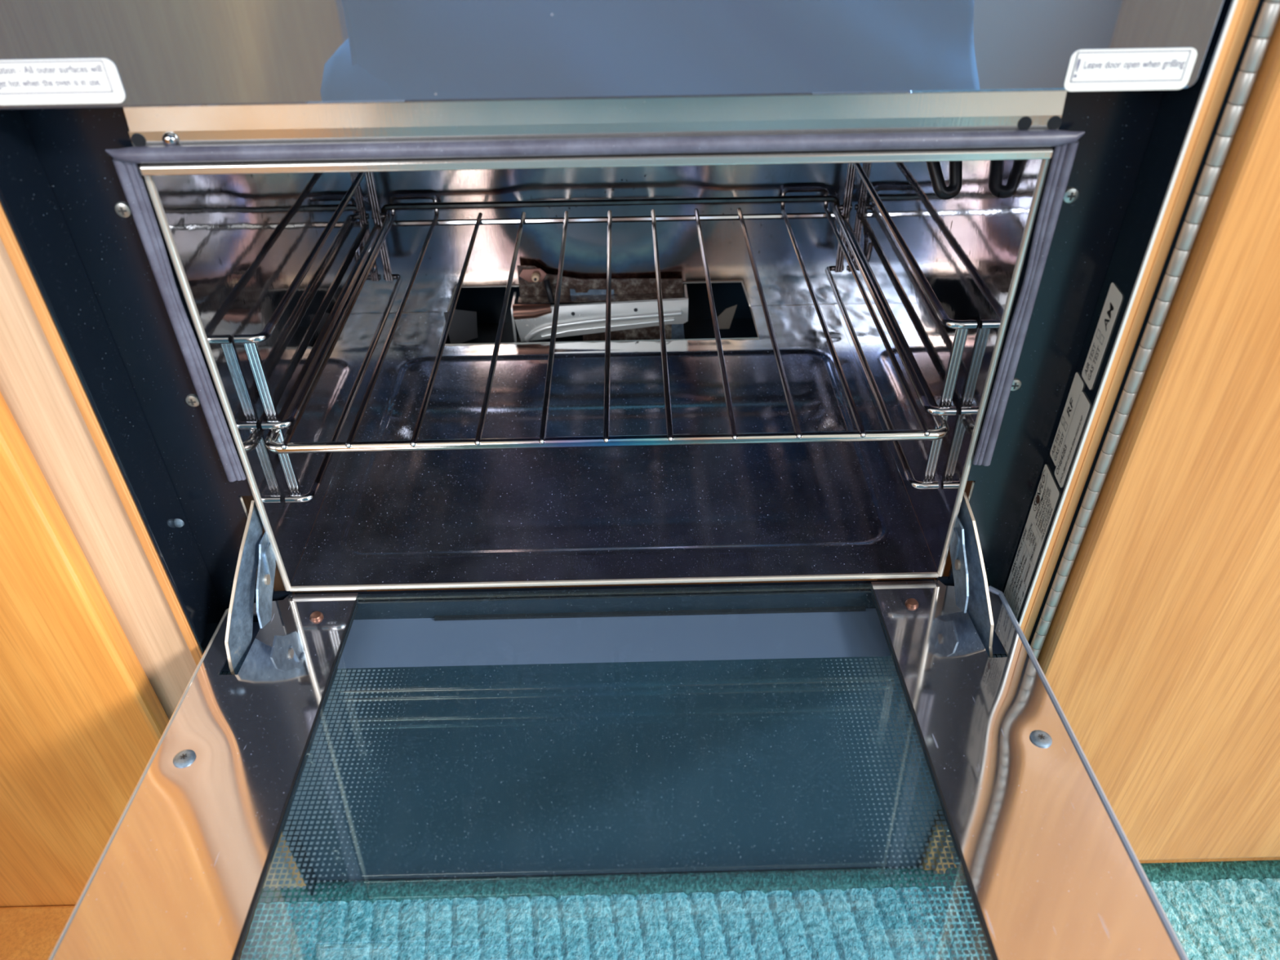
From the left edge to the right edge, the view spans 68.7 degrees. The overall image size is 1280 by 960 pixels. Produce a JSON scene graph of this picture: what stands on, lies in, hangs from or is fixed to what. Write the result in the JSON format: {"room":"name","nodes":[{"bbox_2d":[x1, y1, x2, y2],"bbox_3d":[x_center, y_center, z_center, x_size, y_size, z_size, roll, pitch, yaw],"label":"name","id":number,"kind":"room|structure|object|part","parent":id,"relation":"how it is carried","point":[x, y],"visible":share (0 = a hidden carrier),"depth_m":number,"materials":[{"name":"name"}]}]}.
{"room":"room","nodes":[
{"label":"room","id":0,"kind":"room"},
{"bbox_2d":[239,573,927,959],"bbox_3d":[0.003,0.809,0.148,2.800,0.026,2.600,-1,38,0],"label":"floor","id":1,"kind":"structure","parent":0,"point":[926,847],"depth_m":1.01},
{"bbox_2d":[0,202,366,959],"bbox_3d":[-0.452,-0.091,0.527,0.374,0.925,0.375,-1,38,0],"label":"base cabinet","id":2,"kind":"object","parent":1,"relation":"on","point":[100,651],"visible":0.42,"depth_m":0.54,"materials":[{"name":"brown wood"}]},
{"bbox_3d":[-0.465,0.356,0.688,0.332,0.022,0.077,-1,38,0],"label":"skirting","id":3,"kind":"part","parent":2,"relation":"part of","materials":[{"name":"orange wood"}]},
{"bbox_3d":[-0.471,-0.024,0.450,0.332,0.897,0.016,-1,38,0],"label":"door","id":4,"kind":"part","parent":2,"relation":"part of","materials":[{"name":"orange wood"}]},
{"bbox_2d":[0,0,1238,959],"bbox_3d":[-0.021,-0.055,0.569,0.500,0.805,0.771,-1,38,0],"label":"oven","id":5,"kind":"object","parent":1,"relation":"on","point":[191,190],"visible":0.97,"depth_m":0.53,"materials":[{"name":"black"}]},
{"bbox_3d":[-0.261,0.027,0.497,0.002,0.720,0.002,13,40,17],"label":"edge trim","id":6,"kind":"part","parent":5,"relation":"part of","materials":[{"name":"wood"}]},
{"bbox_3d":[-0.210,0.162,0.448,0.076,0.021,0.318,-1,38,0],"label":"steel panel","id":7,"kind":"part","parent":5,"relation":"part of","materials":[{"name":"white mirror"}]},
{"bbox_3d":[-0.227,0.063,0.537,0.002,0.078,0.066,5,39,8],"label":"hinge arm","id":8,"kind":"part","parent":5,"relation":"part of","materials":[{"name":"metal"}]},
{"bbox_3d":[-0.218,-0.257,0.742,0.007,0.216,0.002,-1,38,0],"label":"post","id":9,"kind":"part","parent":5,"relation":"part of","materials":[{"name":"metal"}]},
{"bbox_3d":[-0.012,0.169,0.453,0.470,0.040,0.313,-1,38,0],"label":"drop down door","id":10,"kind":"part","parent":5,"relation":"part of","materials":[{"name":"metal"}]},
{"bbox_3d":[-0.022,0.195,0.681,0.488,0.275,0.042,-1,38,0],"label":"kick panel","id":11,"kind":"part","parent":5,"relation":"part of","materials":[{"name":"blue"}]},
{"bbox_3d":[-0.035,-0.148,0.840,0.155,0.046,0.032,-1,38,0],"label":"gas burner","id":12,"kind":"part","parent":5,"relation":"part of","materials":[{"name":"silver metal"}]},
{"bbox_2d":[264,187,949,453],"bbox_3d":[-0.021,-0.122,0.665,0.395,0.042,0.336,-1,38,0],"label":"shelf","id":13,"kind":"object","parent":5,"relation":"in","point":[942,430],"visible":0.94,"depth_m":0.61,"materials":[{"name":"metal"}]},
{"bbox_3d":[-0.119,-0.130,0.664,0.198,0.018,0.310,-1,38,0],"label":"rail","id":14,"kind":"part","parent":13,"relation":"part of","materials":[{"name":"metal"}]},
{"bbox_3d":[-0.019,-0.026,0.540,0.394,0.006,0.020,-1,38,0],"label":"rail","id":15,"kind":"part","parent":13,"relation":"part of","materials":[{"name":"metal"}]},
{"bbox_3d":[-0.024,-0.219,0.786,0.388,0.005,0.005,-1,38,0],"label":"rail","id":16,"kind":"part","parent":13,"relation":"part of","materials":[{"name":"silver metal"}]},
{"bbox_3d":[0.077,-0.134,0.665,0.195,0.018,0.310,-1,38,0],"label":"rail","id":17,"kind":"part","parent":13,"relation":"part of","materials":[{"name":"metal"}]},
{"bbox_3d":[-0.020,-0.233,0.309,0.473,0.203,0.016,-1,38,0],"label":"grill door","id":18,"kind":"part","parent":5,"relation":"part of","materials":[{"name":"clear glass"}]},
{"bbox_3d":[-0.012,0.171,0.458,0.466,0.023,0.318,-1,38,0],"label":"pane","id":19,"kind":"part","parent":5,"relation":"part of","materials":[{"name":"blue"}]},
{"bbox_3d":[-0.012,-0.134,0.843,0.080,0.020,0.001,-1,38,0],"label":"plate","id":20,"kind":"part","parent":5,"relation":"part of","materials":[{"name":"metal"}]},
{"bbox_3d":[0.171,-0.265,0.745,0.007,0.216,0.002,-1,38,0],"label":"post","id":21,"kind":"part","parent":5,"relation":"part of","materials":[{"name":"metal"}]},
{"bbox_3d":[0.196,0.053,0.546,0.002,0.072,0.072,-8,39,-8],"label":"hinge arm","id":22,"kind":"part","parent":5,"relation":"part of","materials":[{"name":"metal"}]},
{"bbox_3d":[0.185,0.154,0.451,0.076,0.021,0.318,-1,38,0],"label":"steel panel","id":23,"kind":"part","parent":5,"relation":"part of","materials":[{"name":"white mirror"}]},
{"bbox_3d":[0.228,0.042,0.550,0.001,0.109,0.027,2,38,3],"label":"rating plate","id":24,"kind":"part","parent":5,"relation":"part of","materials":[{"name":"silver metal"}]},
{"bbox_3d":[0.227,-0.003,0.492,0.001,0.678,0.001,-1,38,0],"label":"edge trim","id":25,"kind":"part","parent":5,"relation":"part of","materials":[{"name":"silver metal"}]},
{"bbox_2d":[240,859,1279,959],"bbox_3d":[0.328,0.903,-0.007,1.217,0.010,1.927,-1,38,0],"label":"carpet","id":26,"kind":"object","parent":1,"relation":"on","point":[1216,910],"visible":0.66,"depth_m":0.72,"materials":[{"name":"teal carpet"}]},
{"bbox_2d":[877,0,1279,873],"bbox_3d":[0.409,-0.134,0.565,0.384,0.925,0.294,-1,38,0],"label":"base cabinet","id":27,"kind":"object","parent":26,"relation":"on","point":[1151,619],"visible":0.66,"depth_m":0.50,"materials":[{"name":"brown wood"}]},
{"bbox_3d":[0.423,-0.057,0.450,0.359,0.866,0.017,-1,38,0],"label":"door","id":28,"kind":"part","parent":27,"relation":"part of","materials":[{"name":"brown wood"}]}
]}

